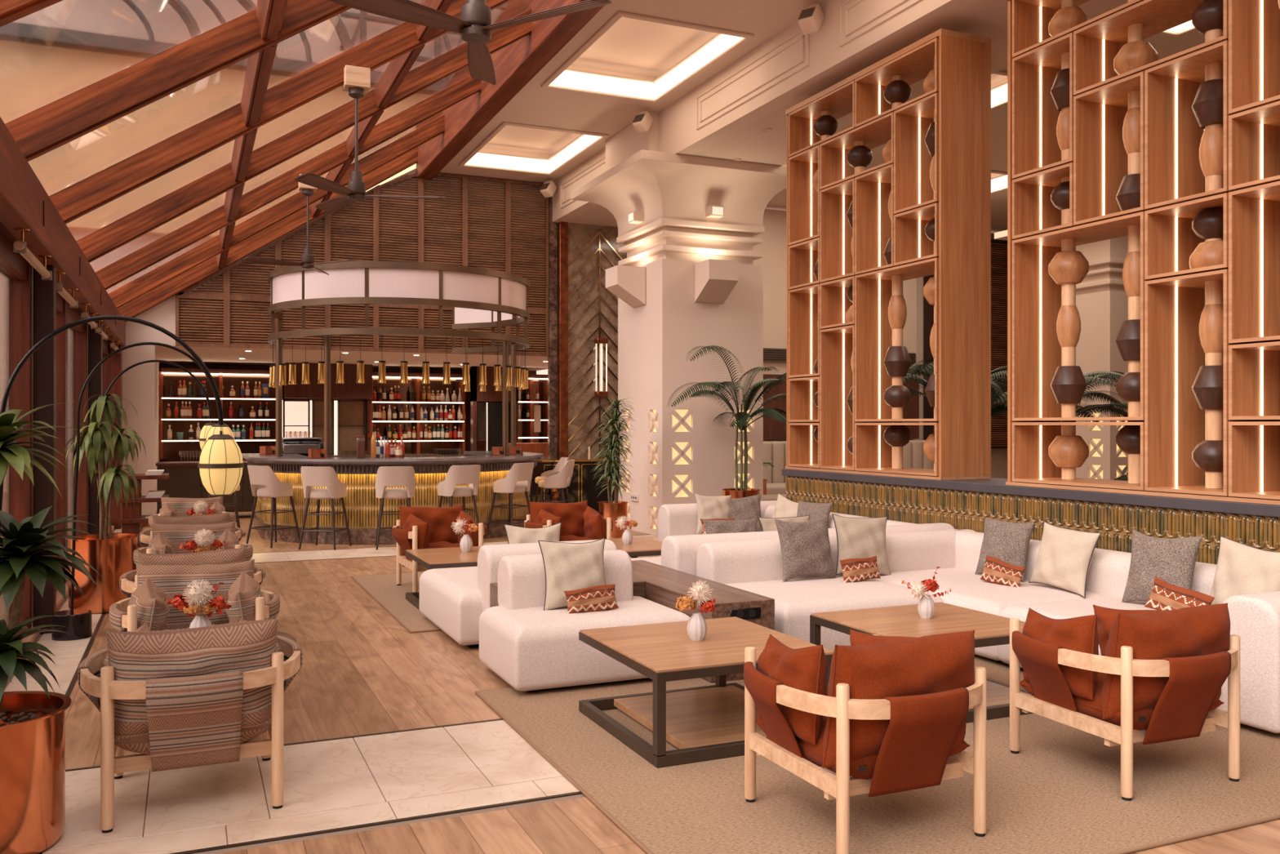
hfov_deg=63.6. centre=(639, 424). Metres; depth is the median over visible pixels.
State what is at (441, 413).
bottle
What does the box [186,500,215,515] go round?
flower vase
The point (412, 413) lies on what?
bottle
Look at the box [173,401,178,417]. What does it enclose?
bottle
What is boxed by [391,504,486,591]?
armchair
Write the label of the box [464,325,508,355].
panel
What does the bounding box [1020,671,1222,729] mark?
seat cushion
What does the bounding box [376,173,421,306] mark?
panel
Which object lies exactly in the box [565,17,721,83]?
ceiling panel
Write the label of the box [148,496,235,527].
armchair
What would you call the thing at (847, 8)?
trim
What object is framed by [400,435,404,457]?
bottle
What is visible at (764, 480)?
planter
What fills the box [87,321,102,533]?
window post
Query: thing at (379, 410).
bottle
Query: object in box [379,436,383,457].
bottle
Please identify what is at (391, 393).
bottle
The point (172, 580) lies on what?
cushion
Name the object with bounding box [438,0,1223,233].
ceiling
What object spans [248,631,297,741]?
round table
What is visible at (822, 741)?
seat cushion
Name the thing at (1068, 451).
bead totem
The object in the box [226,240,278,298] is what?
panel
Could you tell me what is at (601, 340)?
wall sconce
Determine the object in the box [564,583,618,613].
cushion
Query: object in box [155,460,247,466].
countertop
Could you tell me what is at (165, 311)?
wall
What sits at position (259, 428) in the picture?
bottle
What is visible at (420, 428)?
bottle
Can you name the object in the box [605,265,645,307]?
uplight
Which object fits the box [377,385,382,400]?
bottle
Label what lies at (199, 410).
bottle
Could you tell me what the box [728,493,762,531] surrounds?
cushion
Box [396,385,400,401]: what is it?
bottle
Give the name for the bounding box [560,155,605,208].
trim
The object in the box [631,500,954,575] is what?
sofa
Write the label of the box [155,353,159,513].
wall
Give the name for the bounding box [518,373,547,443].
bottle shelves
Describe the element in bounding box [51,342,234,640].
lamp
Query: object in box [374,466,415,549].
bar stool
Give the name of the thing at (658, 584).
console
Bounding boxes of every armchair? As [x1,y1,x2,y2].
[77,617,302,833]
[109,559,279,631]
[119,547,262,598]
[133,520,253,564]
[138,512,242,546]
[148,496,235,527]
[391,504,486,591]
[524,500,613,541]
[743,629,986,853]
[1009,603,1239,800]
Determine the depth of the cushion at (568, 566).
6.17 m
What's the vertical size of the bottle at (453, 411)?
0.320 m
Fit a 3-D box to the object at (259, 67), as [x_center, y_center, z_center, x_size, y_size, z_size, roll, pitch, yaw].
[-2.707,-2.480,7.308,0.145,0.241,1.880,0,0,-24]
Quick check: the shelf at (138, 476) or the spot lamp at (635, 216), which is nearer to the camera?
the shelf at (138, 476)
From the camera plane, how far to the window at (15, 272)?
7.13 m
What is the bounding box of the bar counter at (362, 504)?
[241,450,545,544]
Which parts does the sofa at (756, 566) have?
seat, backrest, seat, backrest, seat, backrest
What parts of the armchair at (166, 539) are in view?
rail, leg, leg, rail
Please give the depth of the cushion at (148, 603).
5.16 m
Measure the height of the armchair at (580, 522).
0.736 m
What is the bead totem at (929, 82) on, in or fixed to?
on the screen at (819, 228)
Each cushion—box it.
[97,623,150,705]
[107,618,277,737]
[114,719,271,755]
[123,577,169,631]
[137,559,253,628]
[138,547,245,564]
[146,532,175,554]
[151,520,235,553]
[153,512,229,524]
[157,502,178,516]
[161,496,222,516]
[164,623,216,630]
[209,501,225,513]
[215,528,239,550]
[225,571,266,622]
[239,618,285,686]
[400,504,462,555]
[401,513,430,549]
[503,522,561,543]
[529,500,586,537]
[533,508,562,541]
[537,537,605,610]
[560,534,591,541]
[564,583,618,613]
[582,506,606,539]
[694,493,731,533]
[699,518,734,533]
[702,517,757,533]
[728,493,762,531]
[755,715,968,779]
[756,635,828,743]
[757,515,809,531]
[772,493,798,518]
[774,515,836,582]
[796,500,832,519]
[822,630,974,767]
[831,513,890,575]
[840,555,880,582]
[849,629,916,645]
[974,516,1035,582]
[980,555,1025,586]
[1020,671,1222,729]
[1022,608,1098,699]
[1028,521,1101,597]
[1093,604,1174,656]
[1101,603,1230,718]
[1121,528,1202,602]
[1144,576,1214,609]
[1209,535,1279,604]
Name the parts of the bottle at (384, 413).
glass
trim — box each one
[16,525,114,658]
[65,525,143,697]
[65,718,503,771]
[110,344,122,528]
[169,791,582,853]
[253,534,641,553]
[254,555,396,563]
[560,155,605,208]
[696,29,808,129]
[840,0,921,46]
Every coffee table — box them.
[405,546,481,609]
[417,541,460,564]
[567,537,662,558]
[578,616,833,768]
[809,602,1034,722]
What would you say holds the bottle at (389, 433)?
on the bottle shelves at (411, 446)
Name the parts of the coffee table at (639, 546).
frame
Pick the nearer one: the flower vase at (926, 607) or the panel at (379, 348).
the flower vase at (926, 607)
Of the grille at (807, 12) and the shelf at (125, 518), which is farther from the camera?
the shelf at (125, 518)
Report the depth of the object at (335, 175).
13.44 m
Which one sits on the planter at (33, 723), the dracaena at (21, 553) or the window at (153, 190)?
the dracaena at (21, 553)
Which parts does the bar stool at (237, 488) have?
leg, leg, seat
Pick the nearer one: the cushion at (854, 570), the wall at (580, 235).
the cushion at (854, 570)
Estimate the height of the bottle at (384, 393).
0.320 m
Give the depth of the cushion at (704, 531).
10.01 m
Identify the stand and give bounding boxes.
[119,472,168,546]
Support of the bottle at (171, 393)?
on the bottle shelves at (168, 449)
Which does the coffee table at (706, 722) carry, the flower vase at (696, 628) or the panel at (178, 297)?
the flower vase at (696, 628)
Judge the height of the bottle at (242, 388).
0.320 m
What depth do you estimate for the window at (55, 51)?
5.50 m
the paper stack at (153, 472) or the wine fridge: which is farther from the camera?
the wine fridge
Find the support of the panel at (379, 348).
attached to the wall at (165, 311)
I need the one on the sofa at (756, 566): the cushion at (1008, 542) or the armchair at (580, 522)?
the cushion at (1008, 542)
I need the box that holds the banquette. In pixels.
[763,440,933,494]
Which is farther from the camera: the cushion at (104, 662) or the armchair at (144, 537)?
the armchair at (144, 537)
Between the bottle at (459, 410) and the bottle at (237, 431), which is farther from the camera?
the bottle at (459, 410)
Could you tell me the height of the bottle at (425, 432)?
0.320 m
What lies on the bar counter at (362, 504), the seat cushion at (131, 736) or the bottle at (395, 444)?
the bottle at (395, 444)
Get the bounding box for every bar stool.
[208,484,239,528]
[245,465,300,547]
[298,466,351,550]
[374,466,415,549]
[437,464,480,524]
[487,462,533,535]
[534,457,568,502]
[537,459,574,502]
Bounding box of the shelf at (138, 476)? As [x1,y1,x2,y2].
[126,472,168,479]
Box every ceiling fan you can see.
[243,173,355,275]
[294,65,444,213]
[329,0,611,84]
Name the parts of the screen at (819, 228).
panel, panel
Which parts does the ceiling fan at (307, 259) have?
blade, motor, rod, blade, blade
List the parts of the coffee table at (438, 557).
frame, frame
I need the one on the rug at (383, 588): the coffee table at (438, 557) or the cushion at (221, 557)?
the coffee table at (438, 557)
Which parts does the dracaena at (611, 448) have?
crown, stem, crown, stem, crown, stem, crown, stem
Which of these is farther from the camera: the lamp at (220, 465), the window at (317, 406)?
the window at (317, 406)
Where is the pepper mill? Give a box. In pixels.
[355,435,364,457]
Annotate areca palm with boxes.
[667,345,786,490]
[902,360,1007,408]
[991,370,1144,422]
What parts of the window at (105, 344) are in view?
pane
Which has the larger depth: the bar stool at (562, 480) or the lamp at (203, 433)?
the bar stool at (562, 480)
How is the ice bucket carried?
on the bottle shelves at (168, 449)
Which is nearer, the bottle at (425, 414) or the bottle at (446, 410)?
the bottle at (425, 414)
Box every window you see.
[0,0,257,123]
[0,231,31,635]
[27,0,424,195]
[56,291,66,591]
[66,0,537,240]
[66,302,87,580]
[78,45,494,271]
[102,339,110,520]
[105,76,467,293]
[107,115,442,293]
[283,400,310,437]
[311,400,333,454]
[337,400,364,454]
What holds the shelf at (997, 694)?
attached to the coffee table at (990, 629)
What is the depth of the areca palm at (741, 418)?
13.15 m
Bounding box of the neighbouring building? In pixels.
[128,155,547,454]
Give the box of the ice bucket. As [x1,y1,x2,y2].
[176,431,183,439]
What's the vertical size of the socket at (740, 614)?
0.048 m
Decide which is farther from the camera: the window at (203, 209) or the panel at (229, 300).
the panel at (229, 300)
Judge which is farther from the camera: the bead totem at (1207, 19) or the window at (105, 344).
the window at (105, 344)
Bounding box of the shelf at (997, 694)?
[968,680,1034,709]
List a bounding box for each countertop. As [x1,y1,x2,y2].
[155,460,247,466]
[241,450,545,466]
[330,453,471,457]
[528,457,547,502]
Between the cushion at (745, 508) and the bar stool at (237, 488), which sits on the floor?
the bar stool at (237, 488)
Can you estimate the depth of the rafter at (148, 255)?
12.15 m
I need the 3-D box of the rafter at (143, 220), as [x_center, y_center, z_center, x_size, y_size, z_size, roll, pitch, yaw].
[-3.211,-2.968,10.384,4.410,3.114,0.120,0,0,-24]
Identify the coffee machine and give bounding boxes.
[282,437,324,456]
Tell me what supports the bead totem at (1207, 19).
on the screen at (1172, 193)
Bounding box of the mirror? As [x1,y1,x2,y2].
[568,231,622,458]
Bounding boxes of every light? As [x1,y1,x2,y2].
[13,227,52,280]
[56,271,78,308]
[80,303,97,328]
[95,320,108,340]
[109,336,120,353]
[458,121,609,175]
[541,10,754,103]
[732,158,741,161]
[761,128,771,131]
[991,70,1007,110]
[991,169,1007,193]
[1158,20,1195,37]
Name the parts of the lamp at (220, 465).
lamp shade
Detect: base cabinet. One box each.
[155,460,255,514]
[533,457,617,512]
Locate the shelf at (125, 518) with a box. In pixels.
[119,515,148,523]
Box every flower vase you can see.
[166,578,231,628]
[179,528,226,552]
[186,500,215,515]
[451,518,479,551]
[455,510,478,546]
[614,515,637,544]
[675,579,715,640]
[901,566,951,618]
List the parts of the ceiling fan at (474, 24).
blade, motor, blade, blade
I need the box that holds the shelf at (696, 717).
[613,685,767,749]
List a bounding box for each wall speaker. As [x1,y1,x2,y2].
[540,177,556,197]
[632,108,653,133]
[797,3,824,34]
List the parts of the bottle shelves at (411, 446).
shelf, shelf, shelf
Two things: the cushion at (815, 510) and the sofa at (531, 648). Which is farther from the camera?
the cushion at (815, 510)
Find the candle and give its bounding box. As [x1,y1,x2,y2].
[588,446,590,458]
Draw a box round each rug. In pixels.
[351,571,441,632]
[475,654,1279,853]
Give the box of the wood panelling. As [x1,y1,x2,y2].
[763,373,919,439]
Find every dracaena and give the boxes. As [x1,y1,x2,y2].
[0,403,102,711]
[590,395,636,503]
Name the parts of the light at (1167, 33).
frame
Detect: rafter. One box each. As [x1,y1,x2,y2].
[0,0,62,26]
[4,0,351,161]
[48,0,511,224]
[75,8,531,262]
[95,75,480,289]
[108,115,444,308]
[117,146,417,322]
[414,0,453,40]
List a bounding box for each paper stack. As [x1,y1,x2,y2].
[145,469,164,475]
[145,490,164,497]
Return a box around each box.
[259,445,275,454]
[262,383,269,398]
[307,448,325,458]
[491,446,505,455]
[508,445,523,454]
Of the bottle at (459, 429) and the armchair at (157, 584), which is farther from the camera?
the bottle at (459, 429)
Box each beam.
[0,116,125,346]
[416,0,604,179]
[552,0,982,222]
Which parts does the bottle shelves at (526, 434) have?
shelf, shelf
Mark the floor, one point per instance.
(362, 672)
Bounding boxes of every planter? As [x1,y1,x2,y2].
[0,690,71,853]
[65,533,140,613]
[597,501,629,538]
[720,488,761,498]
[763,479,768,494]
[1113,465,1223,486]
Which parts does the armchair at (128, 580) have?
rail, leg, rail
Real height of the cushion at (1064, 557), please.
0.458 m
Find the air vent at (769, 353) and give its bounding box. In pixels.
[763,347,916,364]
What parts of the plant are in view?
crown, crown, stem, stem, stem, crown, stem, stem, crown, crown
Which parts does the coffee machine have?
panel, cup rail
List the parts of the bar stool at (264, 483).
leg, backrest, leg, seat, leg, leg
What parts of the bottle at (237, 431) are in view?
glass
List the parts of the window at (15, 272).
pane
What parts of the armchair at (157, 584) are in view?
rail, leg, leg, rail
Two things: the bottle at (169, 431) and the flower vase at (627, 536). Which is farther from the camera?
the bottle at (169, 431)
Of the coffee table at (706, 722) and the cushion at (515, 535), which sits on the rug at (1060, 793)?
the coffee table at (706, 722)
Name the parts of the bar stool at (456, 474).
leg, leg, seat, backrest, leg, leg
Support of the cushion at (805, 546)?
on the sofa at (756, 566)
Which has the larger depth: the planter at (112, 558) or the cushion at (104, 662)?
the planter at (112, 558)
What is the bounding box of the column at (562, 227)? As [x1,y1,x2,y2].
[557,221,568,458]
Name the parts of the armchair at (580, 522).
leg, rail, leg, leg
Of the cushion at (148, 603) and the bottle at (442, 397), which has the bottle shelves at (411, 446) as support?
the bottle at (442, 397)
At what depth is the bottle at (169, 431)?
19.41 m
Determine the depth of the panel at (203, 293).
15.61 m
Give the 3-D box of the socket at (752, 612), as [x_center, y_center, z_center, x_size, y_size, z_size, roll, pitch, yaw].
[0.656,1.103,6.030,0.048,0.048,0.006,0,0,-24]
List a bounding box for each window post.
[31,264,56,634]
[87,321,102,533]
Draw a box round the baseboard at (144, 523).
[141,522,150,525]
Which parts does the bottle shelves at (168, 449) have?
shelf, shelf, shelf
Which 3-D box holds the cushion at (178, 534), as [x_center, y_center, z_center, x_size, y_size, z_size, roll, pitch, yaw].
[-3.489,0.991,8.078,0.600,0.459,0.239,0,-10,-24]
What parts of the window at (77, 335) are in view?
pane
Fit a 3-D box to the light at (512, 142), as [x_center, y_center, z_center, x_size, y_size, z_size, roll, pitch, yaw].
[-1.668,-4.345,15.634,1.930,0.430,2.920,0,0,-24]
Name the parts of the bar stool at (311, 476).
leg, leg, seat, backrest, leg, leg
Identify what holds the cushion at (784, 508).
on the sofa at (677, 523)
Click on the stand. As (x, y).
(131, 520)
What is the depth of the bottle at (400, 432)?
21.14 m
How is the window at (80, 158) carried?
on the rafter at (82, 197)
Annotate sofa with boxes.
[419,539,617,648]
[479,550,690,692]
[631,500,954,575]
[696,528,1279,733]
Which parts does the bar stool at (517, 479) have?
leg, seat, leg, leg, backrest, leg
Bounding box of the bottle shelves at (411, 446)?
[367,372,465,454]
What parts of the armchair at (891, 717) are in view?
leg, rail, rail, leg, cross rail, rail, rail, leg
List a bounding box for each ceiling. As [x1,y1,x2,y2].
[155,346,547,370]
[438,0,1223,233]
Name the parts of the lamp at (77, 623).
stem, lamp shade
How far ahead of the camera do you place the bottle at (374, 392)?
20.92 m
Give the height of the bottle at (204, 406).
0.320 m
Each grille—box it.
[540,182,549,190]
[632,113,644,122]
[798,6,815,19]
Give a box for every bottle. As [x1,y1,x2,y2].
[165,403,171,417]
[167,424,172,439]
[168,382,174,396]
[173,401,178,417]
[177,380,182,396]
[180,401,184,418]
[182,380,186,397]
[183,401,187,418]
[186,382,192,397]
[187,401,191,418]
[188,424,193,439]
[192,382,197,397]
[195,422,200,439]
[196,404,201,418]
[200,380,204,397]
[202,401,205,418]
[204,380,207,397]
[205,401,209,418]
[228,401,233,418]
[229,385,235,397]
[231,424,235,439]
[235,424,240,439]
[239,404,244,418]
[240,381,244,397]
[240,424,245,439]
[244,381,249,397]
[248,422,253,439]
[249,406,255,418]
[253,381,257,397]
[254,422,257,439]
[257,381,262,397]
[257,402,262,418]
[257,422,261,439]
[261,422,266,439]
[265,402,269,418]
[266,422,270,439]
[371,431,376,457]
[373,387,376,400]
[373,404,374,420]
[373,424,376,438]
[374,404,377,420]
[376,428,380,439]
[376,436,380,457]
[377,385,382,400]
[377,404,381,420]
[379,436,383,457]
[381,406,386,420]
[382,385,386,400]
[382,435,386,457]
[385,436,390,457]
[387,404,391,420]
[387,424,391,439]
[389,387,393,400]
[390,439,394,457]
[392,406,396,420]
[392,428,397,439]
[393,385,396,400]
[393,439,397,457]
[395,441,402,457]
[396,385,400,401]
[398,424,402,439]
[400,404,403,420]
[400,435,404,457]
[402,428,407,439]
[404,404,408,420]
[407,424,411,439]
[410,404,414,420]
[411,386,414,401]
[412,426,416,439]
[419,404,422,420]
[419,424,422,439]
[422,386,426,401]
[423,407,427,420]
[423,424,427,439]
[426,386,431,401]
[427,426,431,439]
[430,407,434,420]
[431,390,435,401]
[432,424,435,439]
[435,390,440,401]
[435,404,439,420]
[436,424,439,439]
[439,404,443,420]
[440,390,444,401]
[440,424,444,439]
[444,387,449,401]
[444,404,447,420]
[444,426,448,439]
[447,408,452,420]
[448,424,452,439]
[451,390,457,401]
[451,404,455,420]
[453,426,457,439]
[457,387,462,401]
[457,404,461,420]
[457,424,461,439]
[518,389,520,400]
[518,404,520,418]
[526,388,529,400]
[526,406,529,418]
[535,386,538,400]
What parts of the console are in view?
socket plate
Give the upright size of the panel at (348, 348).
0.760 m
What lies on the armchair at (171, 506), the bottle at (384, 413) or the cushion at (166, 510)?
the cushion at (166, 510)
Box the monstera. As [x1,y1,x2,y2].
[763,462,776,469]
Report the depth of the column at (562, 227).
17.72 m
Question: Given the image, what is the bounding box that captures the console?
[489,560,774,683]
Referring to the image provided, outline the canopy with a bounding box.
[267,261,529,457]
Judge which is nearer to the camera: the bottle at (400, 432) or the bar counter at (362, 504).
the bar counter at (362, 504)
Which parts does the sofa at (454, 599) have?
seat, backrest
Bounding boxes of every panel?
[175,294,226,347]
[176,267,226,297]
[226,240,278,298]
[226,297,278,348]
[278,213,328,267]
[281,305,328,350]
[328,186,376,261]
[328,304,376,351]
[375,304,421,352]
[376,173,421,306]
[421,173,465,307]
[421,306,465,354]
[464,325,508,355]
[465,175,508,272]
[477,124,583,160]
[508,179,548,311]
[508,311,548,356]
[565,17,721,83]
[924,239,1007,448]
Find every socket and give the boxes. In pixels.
[631,493,639,502]
[736,610,744,618]
[748,608,755,617]
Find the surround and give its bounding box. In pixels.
[470,365,518,455]
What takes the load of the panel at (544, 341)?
attached to the wall at (165, 311)
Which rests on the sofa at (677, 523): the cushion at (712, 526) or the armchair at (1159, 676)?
the cushion at (712, 526)
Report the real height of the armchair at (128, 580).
0.736 m
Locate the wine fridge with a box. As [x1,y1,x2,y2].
[476,401,510,450]
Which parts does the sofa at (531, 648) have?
backrest, seat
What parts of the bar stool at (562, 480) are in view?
leg, leg, seat, backrest, leg, leg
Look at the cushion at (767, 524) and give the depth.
8.22 m
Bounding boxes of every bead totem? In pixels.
[812,110,838,441]
[844,140,872,453]
[881,75,911,468]
[923,55,938,471]
[1048,0,1088,479]
[1113,0,1158,484]
[1189,0,1223,488]
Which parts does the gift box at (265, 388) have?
printed panel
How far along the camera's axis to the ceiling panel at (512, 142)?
16.57 m
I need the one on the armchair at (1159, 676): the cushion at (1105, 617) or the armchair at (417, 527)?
the cushion at (1105, 617)
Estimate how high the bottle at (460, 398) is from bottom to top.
0.288 m
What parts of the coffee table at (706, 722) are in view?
leg, frame, frame, leg, leg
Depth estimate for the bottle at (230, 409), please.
19.84 m
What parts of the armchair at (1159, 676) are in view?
leg, rail, rail, leg, cross rail, rail, rail, leg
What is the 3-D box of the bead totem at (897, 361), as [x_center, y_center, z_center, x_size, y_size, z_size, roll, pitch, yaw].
[2.405,-1.420,9.639,0.283,3.660,0.283,0,0,27]
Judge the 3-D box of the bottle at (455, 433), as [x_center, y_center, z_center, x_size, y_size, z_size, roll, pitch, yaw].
[-3.871,0.170,21.624,0.086,0.278,0.084,0,0,-24]
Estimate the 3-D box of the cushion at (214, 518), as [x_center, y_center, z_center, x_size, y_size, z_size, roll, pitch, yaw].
[-3.868,0.991,8.907,0.600,0.459,0.239,0,10,-24]
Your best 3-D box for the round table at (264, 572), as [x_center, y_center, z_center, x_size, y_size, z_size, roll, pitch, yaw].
[-3.067,1.275,7.227,0.840,0.450,0.840,0,0,-24]
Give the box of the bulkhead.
[284,362,372,399]
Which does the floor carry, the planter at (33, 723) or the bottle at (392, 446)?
the planter at (33, 723)
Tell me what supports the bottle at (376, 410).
on the bottle shelves at (411, 446)
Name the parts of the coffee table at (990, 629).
leg, frame, frame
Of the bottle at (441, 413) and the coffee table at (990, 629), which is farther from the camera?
the bottle at (441, 413)
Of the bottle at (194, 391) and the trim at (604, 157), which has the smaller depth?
the trim at (604, 157)
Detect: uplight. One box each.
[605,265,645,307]
[694,258,738,303]
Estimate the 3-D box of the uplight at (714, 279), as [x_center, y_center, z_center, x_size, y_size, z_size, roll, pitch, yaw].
[1.027,-1.922,13.856,0.440,0.524,0.420,0,0,-24]
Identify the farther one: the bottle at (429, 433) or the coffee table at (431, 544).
the bottle at (429, 433)
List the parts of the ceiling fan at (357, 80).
blade, blade, rod, motor, blade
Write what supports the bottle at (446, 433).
on the bottle shelves at (411, 446)
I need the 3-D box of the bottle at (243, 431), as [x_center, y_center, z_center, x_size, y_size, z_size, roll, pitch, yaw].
[-7.669,0.140,19.960,0.086,0.278,0.084,0,0,-24]
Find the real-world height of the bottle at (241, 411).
0.278 m
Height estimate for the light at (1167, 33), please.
0.430 m
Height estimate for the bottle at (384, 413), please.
0.278 m
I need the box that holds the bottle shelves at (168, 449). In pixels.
[159,368,275,458]
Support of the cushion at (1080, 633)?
on the armchair at (1159, 676)
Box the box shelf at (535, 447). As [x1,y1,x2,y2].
[508,442,547,457]
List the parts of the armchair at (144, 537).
rail, rail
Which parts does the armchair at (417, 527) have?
leg, rail, rail, leg, cross rail, leg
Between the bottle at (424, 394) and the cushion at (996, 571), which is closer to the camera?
the cushion at (996, 571)
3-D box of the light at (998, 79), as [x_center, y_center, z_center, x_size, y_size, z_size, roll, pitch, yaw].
[3.846,-4.345,13.278,2.000,0.430,2.820,0,0,-24]
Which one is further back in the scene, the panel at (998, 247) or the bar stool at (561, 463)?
the panel at (998, 247)
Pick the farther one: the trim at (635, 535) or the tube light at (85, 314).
the trim at (635, 535)
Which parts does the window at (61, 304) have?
pane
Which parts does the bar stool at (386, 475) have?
leg, leg, backrest, seat, leg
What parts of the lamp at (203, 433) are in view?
lamp shade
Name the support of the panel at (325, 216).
attached to the wall at (165, 311)
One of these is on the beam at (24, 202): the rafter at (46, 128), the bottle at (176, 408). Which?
the rafter at (46, 128)
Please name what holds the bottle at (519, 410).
on the bottle shelves at (526, 434)
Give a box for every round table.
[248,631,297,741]
[262,569,266,578]
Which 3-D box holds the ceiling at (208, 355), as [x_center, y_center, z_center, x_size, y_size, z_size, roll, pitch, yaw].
[-4.856,-1.250,19.189,7.700,0.100,4.950,0,0,-24]
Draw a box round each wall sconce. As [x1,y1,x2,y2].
[533,404,540,431]
[594,337,608,397]
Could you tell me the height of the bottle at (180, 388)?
0.320 m
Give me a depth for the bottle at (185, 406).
19.52 m
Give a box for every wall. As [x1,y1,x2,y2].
[109,168,546,515]
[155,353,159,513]
[160,362,536,462]
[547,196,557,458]
[568,222,626,471]
[753,208,1223,484]
[782,468,1279,564]
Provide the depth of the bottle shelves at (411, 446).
21.46 m
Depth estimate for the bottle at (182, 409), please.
19.50 m
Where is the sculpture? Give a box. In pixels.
[551,488,559,502]
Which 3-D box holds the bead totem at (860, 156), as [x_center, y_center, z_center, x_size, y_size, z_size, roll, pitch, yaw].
[2.168,-1.420,10.180,0.283,3.660,0.283,0,0,27]
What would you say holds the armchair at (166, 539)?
on the floor
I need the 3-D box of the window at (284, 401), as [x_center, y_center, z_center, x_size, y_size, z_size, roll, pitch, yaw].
[-6.891,0.060,20.705,0.510,1.120,0.060,0,0,-24]
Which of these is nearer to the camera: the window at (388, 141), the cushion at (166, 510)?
the cushion at (166, 510)
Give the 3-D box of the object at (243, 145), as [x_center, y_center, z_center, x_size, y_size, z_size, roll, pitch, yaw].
[-3.513,-2.480,9.149,0.145,0.241,1.900,0,0,-24]
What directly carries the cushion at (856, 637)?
on the armchair at (891, 717)
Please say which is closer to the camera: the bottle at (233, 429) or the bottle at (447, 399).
the bottle at (233, 429)
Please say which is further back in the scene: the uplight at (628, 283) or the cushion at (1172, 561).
the uplight at (628, 283)
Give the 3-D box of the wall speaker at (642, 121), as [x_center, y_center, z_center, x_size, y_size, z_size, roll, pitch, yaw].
[0.036,-3.994,13.498,0.180,0.343,0.263,0,0,36]
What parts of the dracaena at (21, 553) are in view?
stem, stem, crown, crown, crown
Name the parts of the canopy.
pendant lamp, lamp shade, pendant lamp, white panel, post, pendant lamp, white panel, pendant lamp, lamp shade, cord, pendant lamp, lamp shade, cord, pendant lamp, post, white panel, lamp shade, cord, pendant lamp, lamp shade, cord, pendant lamp, bar canopy, rail, rail, rail, pendant lamp, white panel, cord, pendant lamp, lamp shade, pendant lamp, lamp shade, cord, cord, pendant lamp, lamp shade, pendant lamp, white panel, pendant lamp, cord, pendant lamp, lamp shade, white panel, pendant lamp, lamp shade, pendant lamp, post, pendant lamp, lamp shade, cord, white panel, post, pendant lamp, pendant lamp, pendant lamp, lamp shade, pendant lamp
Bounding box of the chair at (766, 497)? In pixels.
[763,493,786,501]
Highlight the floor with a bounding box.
[4,511,1279,853]
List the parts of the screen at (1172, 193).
panel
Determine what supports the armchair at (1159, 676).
on the rug at (1060, 793)
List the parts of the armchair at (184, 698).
rail, leg, rail, leg, rail, cross rail, leg, rail, leg, rail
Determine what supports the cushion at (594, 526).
on the armchair at (580, 522)
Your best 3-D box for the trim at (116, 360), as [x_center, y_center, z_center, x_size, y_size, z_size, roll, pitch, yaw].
[-7.603,0.175,14.984,0.135,2.649,0.350,0,0,-24]
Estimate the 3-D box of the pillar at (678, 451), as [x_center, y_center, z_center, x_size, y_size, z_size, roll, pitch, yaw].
[0.697,-1.327,14.798,2.630,5.655,2.630,0,0,-24]
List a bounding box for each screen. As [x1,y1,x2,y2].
[785,28,991,479]
[1005,0,1279,504]
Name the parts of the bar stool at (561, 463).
leg, seat, backrest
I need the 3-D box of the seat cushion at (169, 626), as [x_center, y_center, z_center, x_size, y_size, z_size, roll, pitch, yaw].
[-2.360,1.185,5.500,0.560,0.201,0.602,0,0,-24]
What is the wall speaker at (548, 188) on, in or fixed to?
attached to the beam at (678, 134)
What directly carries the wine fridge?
on the floor
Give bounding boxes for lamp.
[0,315,244,537]
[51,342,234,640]
[96,360,215,533]
[628,210,644,223]
[706,204,724,218]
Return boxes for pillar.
[571,111,786,536]
[994,230,1128,479]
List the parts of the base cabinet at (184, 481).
door, door, door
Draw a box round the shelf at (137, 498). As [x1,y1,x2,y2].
[119,494,168,502]
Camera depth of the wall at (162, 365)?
21.45 m
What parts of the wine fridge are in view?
door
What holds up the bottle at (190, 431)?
on the bottle shelves at (168, 449)
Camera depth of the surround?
21.22 m
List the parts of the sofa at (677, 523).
seat, backrest, backrest, backrest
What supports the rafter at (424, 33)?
attached to the rafter at (82, 197)
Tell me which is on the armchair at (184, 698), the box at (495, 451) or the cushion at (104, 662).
the cushion at (104, 662)

